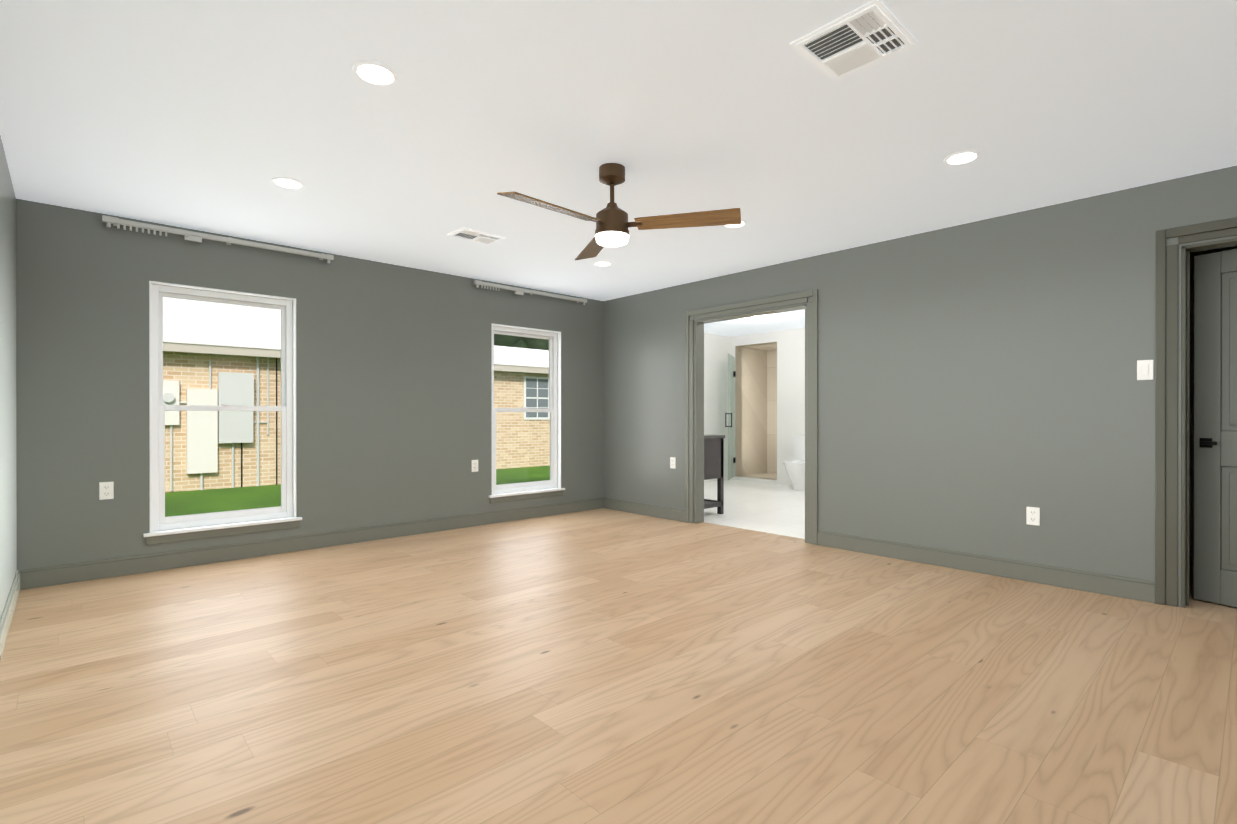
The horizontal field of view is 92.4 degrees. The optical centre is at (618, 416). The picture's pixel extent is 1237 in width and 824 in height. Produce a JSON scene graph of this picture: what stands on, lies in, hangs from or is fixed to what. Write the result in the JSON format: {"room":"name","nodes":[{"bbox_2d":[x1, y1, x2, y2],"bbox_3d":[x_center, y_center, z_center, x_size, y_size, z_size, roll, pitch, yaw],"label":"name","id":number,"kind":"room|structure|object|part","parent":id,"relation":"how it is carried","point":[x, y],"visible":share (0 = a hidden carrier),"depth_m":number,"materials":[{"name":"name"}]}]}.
{"room":"empty bedroom","nodes":[
{"label":"empty bedroom","id":0,"kind":"room"},
{"bbox_2d":[0,135,16,617],"bbox_3d":[-1.458,-0.135,1.123,0.130,2.440,6.890,0,0,-43],"label":"wall","id":1,"kind":"structure","parent":0,"point":[8,526],"depth_m":3.17,"materials":[{"name":"grey paint"}]},
{"bbox_2d":[0,570,19,659],"bbox_3d":[-1.404,1.023,1.175,0.016,0.125,6.890,0,0,-43],"label":"baseboard","id":2,"kind":"structure","parent":1,"relation":"attached to","point":[8,612],"depth_m":3.04,"materials":[{"name":"grey paint"}]},
{"bbox_2d":[16,199,603,572],"bbox_3d":[-2.008,-0.142,5.398,5.132,2.440,0.130,0,0,-43],"label":"wall","id":3,"kind":"structure","parent":0,"point":[393,396],"depth_m":4.83,"materials":[{"name":"grey paint"}]},
{"bbox_2d":[99,482,113,499],"bbox_3d":[-3.436,0.496,3.981,0.072,0.116,0.010,0,0,-43],"label":"outlet","id":4,"kind":"object","parent":3,"relation":"attached to","point":[106,490],"visible":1,"depth_m":3.98,"materials":[{"name":"white plastic"}]},
{"bbox_2d":[102,215,333,262],"bbox_3d":[-2.899,-1.302,4.424,1.437,0.082,0.085,0,0,-43],"label":"track","id":5,"kind":"object","parent":3,"relation":"attached to","point":[189,235],"visible":1,"depth_m":4.26,"materials":[{"name":"silver metal"}]},
{"bbox_2d":[143,281,301,544],"bbox_3d":[-2.964,-0.031,4.489,1.000,1.840,0.155,0,0,-43],"label":"window","id":6,"kind":"structure","parent":3,"relation":"in","point":[158,292],"depth_m":4.45,"materials":[{"name":"white plastic"}]},
{"bbox_2d":[20,497,602,589],"bbox_3d":[-1.958,1.015,5.346,4.840,0.125,0.016,0,0,-43],"label":"baseboard","id":7,"kind":"structure","parent":3,"relation":"attached to","point":[31,578],"depth_m":4.62,"materials":[{"name":"grey paint"}]},
{"bbox_2d":[472,460,477,471],"bbox_3d":[-1.416,0.483,5.853,0.072,0.116,0.010,0,0,-43],"label":"outlet","id":8,"kind":"object","parent":3,"relation":"attached to","point":[474,465],"visible":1,"depth_m":5.85,"materials":[{"name":"white plastic"}]},
{"bbox_2d":[488,323,564,502],"bbox_3d":[-0.990,-0.036,6.317,0.950,1.815,0.155,0,0,-43],"label":"window","id":9,"kind":"structure","parent":3,"relation":"in","point":[548,488],"depth_m":6.44,"materials":[{"name":"white plastic"}]},
{"bbox_2d":[474,280,586,304],"bbox_3d":[-0.900,-1.305,6.276,1.414,0.082,0.085,0,0,-43],"label":"track","id":10,"kind":"object","parent":3,"relation":"attached to","point":[518,291],"visible":1,"depth_m":6.14,"materials":[{"name":"silver metal"}]},
{"bbox_2d":[0,479,1236,823],"bbox_3d":[1.769,1.139,4.707,9.732,0.120,8.020,0,0,-43],"label":"floor","id":11,"kind":"structure","parent":0,"point":[602,666],"depth_m":2.36,"materials":[{"name":"brown wood"}]},
{"bbox_2d":[704,438,723,513],"bbox_3d":[0.421,0.656,6.999,0.583,0.840,1.644,0,0,-43],"label":"bathroom vanity","id":12,"kind":"object","parent":11,"relation":"on","point":[713,456],"depth_m":6.48,"materials":[{"name":"grey paint"}]},
{"bbox_2d":[704,434,723,437],"bbox_3d":[0.411,0.218,6.992,0.566,0.036,1.664,0,0,-43],"label":"countertop","id":13,"kind":"structure","parent":12,"relation":"on","point":[705,435],"depth_m":6.45,"materials":[{"name":"grey stone"}]},
{"bbox_2d":[783,435,804,490],"bbox_3d":[2.710,0.674,8.741,0.700,0.795,0.460,0,0,-43],"label":"toilet","id":14,"kind":"object","parent":11,"relation":"on","point":[795,469],"visible":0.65,"depth_m":8.59,"materials":[{"name":"white ceramic"}]},
{"bbox_2d":[0,0,1236,336],"bbox_3d":[1.769,-1.421,4.703,9.732,0.120,8.020,0,0,-43],"label":"ceiling","id":15,"kind":"structure","parent":0,"point":[212,116],"depth_m":2.73,"materials":[{"name":"white paint"}]},
{"bbox_2d":[271,177,304,188],"bbox_3d":[-1.917,-1.355,3.442,0.170,0.008,0.170,0,0,-43],"label":"recessed light","id":16,"kind":"object","parent":15,"relation":"in","point":[287,182],"visible":1,"depth_m":3.42,"materials":[{"name":"white plastic"}]},
{"bbox_2d":[352,60,398,85],"bbox_3d":[-0.959,-1.353,2.342,0.170,0.008,0.170,0,0,-43],"label":"recessed light","id":17,"kind":"object","parent":15,"relation":"in","point":[374,73],"visible":1,"depth_m":2.33,"materials":[{"name":"white plastic"}]},
{"bbox_2d":[447,227,505,244],"bbox_3d":[-1.067,-1.354,4.462,0.360,0.012,0.250,0,0,-43],"label":"ceiling vent","id":18,"kind":"object","parent":15,"relation":"in","point":[469,234],"visible":1,"depth_m":4.45,"materials":[{"name":"white metal"}]},
{"bbox_2d":[593,261,611,265],"bbox_3d":[-0.138,-1.358,5.261,0.170,0.008,0.170,0,0,-43],"label":"recessed light","id":19,"kind":"object","parent":15,"relation":"in","point":[602,263],"visible":0.98,"depth_m":5.24,"materials":[{"name":"white plastic"}]},
{"bbox_2d":[497,163,740,259],"bbox_3d":[-0.138,-1.149,3.170,1.134,0.419,1.259,0,0,-43],"label":"ceiling fan","id":20,"kind":"object","parent":15,"relation":"hanging from","point":[613,224],"visible":1,"depth_m":3.17,"materials":[{"name":"brown wood"}]},
{"bbox_3d":[-0.302,-1.043,2.980,0.630,0.008,0.148,0,13,-45],"label":"blade","id":21,"kind":"part","parent":20,"relation":"part of","materials":[{"name":"brown wood"}]},
{"bbox_3d":[-0.135,-1.044,3.605,0.148,0.008,0.630,-14,4,-15],"label":"blade","id":22,"kind":"part","parent":20,"relation":"part of","materials":[{"name":"brown wood"}]},
{"bbox_3d":[0.330,-1.043,3.156,0.630,0.008,0.148,0,-13,13],"label":"blade","id":23,"kind":"part","parent":20,"relation":"part of","materials":[{"name":"brown wood"}]},
{"bbox_2d":[723,220,746,227],"bbox_3d":[0.817,-1.356,4.170,0.170,0.008,0.170,0,0,-43],"label":"recessed light","id":24,"kind":"object","parent":15,"relation":"in","point":[743,222],"visible":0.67,"depth_m":4.19,"materials":[{"name":"white plastic"}]},
{"bbox_2d":[790,0,918,79],"bbox_3d":[0.855,-1.350,2.152,0.340,0.012,0.320,0,0,-43],"label":"ceiling vent","id":25,"kind":"object","parent":15,"relation":"in","point":[867,34],"visible":1,"depth_m":2.14,"materials":[{"name":"white metal"}]},
{"bbox_2d":[943,150,980,164],"bbox_3d":[1.797,-1.354,3.104,0.170,0.008,0.170,0,0,-43],"label":"recessed light","id":26,"kind":"object","parent":15,"relation":"in","point":[962,157],"visible":1,"depth_m":3.09,"materials":[{"name":"white plastic"}]},
{"bbox_2d":[704,328,804,484],"bbox_3d":[2.445,-0.146,7.751,4.600,2.440,4.470,0,0,-43],"label":"wall","id":27,"kind":"structure","parent":0,"point":[719,350],"depth_m":9.60,"materials":[{"name":"white paint"}]},
{"bbox_2d":[735,342,776,479],"bbox_3d":[2.610,-0.150,10.084,0.968,2.440,1.210,0,0,-43],"label":"shower wall tile","id":28,"kind":"structure","parent":27,"relation":"attached to","point":[756,411],"depth_m":10.43,"materials":[{"name":"beige tile"}]},
{"bbox_2d":[725,355,735,478],"bbox_3d":[1.848,0.000,9.680,0.681,2.000,0.388,0,0,-43],"label":"shower door","id":29,"kind":"structure","parent":28,"relation":"attached to","point":[731,416],"depth_m":9.63,"materials":[{"name":"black glass"}]},
{"bbox_2d":[604,166,1236,606],"bbox_3d":[2.212,-0.141,4.522,0.130,2.440,6.890,0,0,-43],"label":"wall","id":30,"kind":"structure","parent":0,"point":[980,386],"depth_m":4.12,"materials":[{"name":"grey paint"}]},
{"bbox_2d":[670,457,675,468],"bbox_3d":[0.567,0.481,6.196,0.010,0.116,0.072,0,0,-43],"label":"electrical outlet","id":31,"kind":"object","parent":30,"relation":"attached to","point":[672,462],"visible":1,"depth_m":6.19,"materials":[{"name":"white plastic"}]},
{"bbox_2d":[685,289,817,544],"bbox_3d":[1.237,0.002,5.575,0.170,2.152,1.454,0,0,-43],"label":"door frame","id":32,"kind":"structure","parent":30,"relation":"attached to","point":[811,420],"depth_m":5.56,"materials":[{"name":"grey paint"}]},
{"bbox_2d":[603,497,1154,602],"bbox_3d":[2.158,1.017,4.475,0.016,0.125,6.890,0,0,-43],"label":"baseboard","id":33,"kind":"structure","parent":30,"relation":"attached to","point":[1115,585],"depth_m":4.12,"materials":[{"name":"grey paint"}]},
{"bbox_2d":[1026,507,1039,525],"bbox_3d":[2.712,0.650,3.881,0.010,0.116,0.072,0,0,-43],"label":"electrical outlet","id":34,"kind":"object","parent":30,"relation":"attached to","point":[1032,515],"visible":1,"depth_m":3.88,"materials":[{"name":"white plastic"}]},
{"bbox_2d":[1137,360,1152,379],"bbox_3d":[3.085,-0.275,3.475,0.013,0.116,0.072,0,0,-43],"label":"light switch","id":35,"kind":"object","parent":30,"relation":"attached to","point":[1144,369],"visible":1,"depth_m":3.47,"materials":[{"name":"white plastic"}]},
{"bbox_2d":[1155,217,1236,607],"bbox_3d":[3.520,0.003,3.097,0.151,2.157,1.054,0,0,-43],"label":"door frame","id":36,"kind":"structure","parent":30,"relation":"attached to","point":[1166,488],"depth_m":3.39,"materials":[{"name":"grey paint"}]},
{"bbox_2d":[1194,249,1236,606],"bbox_3d":[3.593,0.064,3.152,0.238,2.020,0.778,0,0,-43],"label":"entry door","id":37,"kind":"structure","parent":30,"relation":"in","point":[1215,427],"depth_m":3.41,"materials":[{"name":"grey paint"}]},
{"label":"outside","id":38,"kind":"structure","parent":0,"visible":0},
{"bbox_2d":[160,465,549,530],"bbox_3d":[-14.488,1.435,30.037,100.000,0.300,52.980,0,0,-43],"label":"lawn","id":39,"kind":"structure","parent":38,"point":[192,501],"depth_m":9.83,"materials":[{"name":"green plant"}]},
{"bbox_2d":[163,315,549,491],"bbox_3d":[-7.063,-0.481,16.132,40.800,3.580,8.070,0,0,-43],"label":"neighbouring house","id":40,"kind":"structure","parent":39,"relation":"on","point":[173,354],"depth_m":11.16,"materials":[{"name":"brick"}]},
{"bbox_2d":[494,334,548,349],"bbox_3d":[-3.857,-1.551,27.117,11.845,5.844,5.200,0,0,-43],"label":"trees","id":41,"kind":"object","parent":39,"relation":"on","point":[533,343],"depth_m":24.21,"materials":[{"name":"green plant"}]}
]}

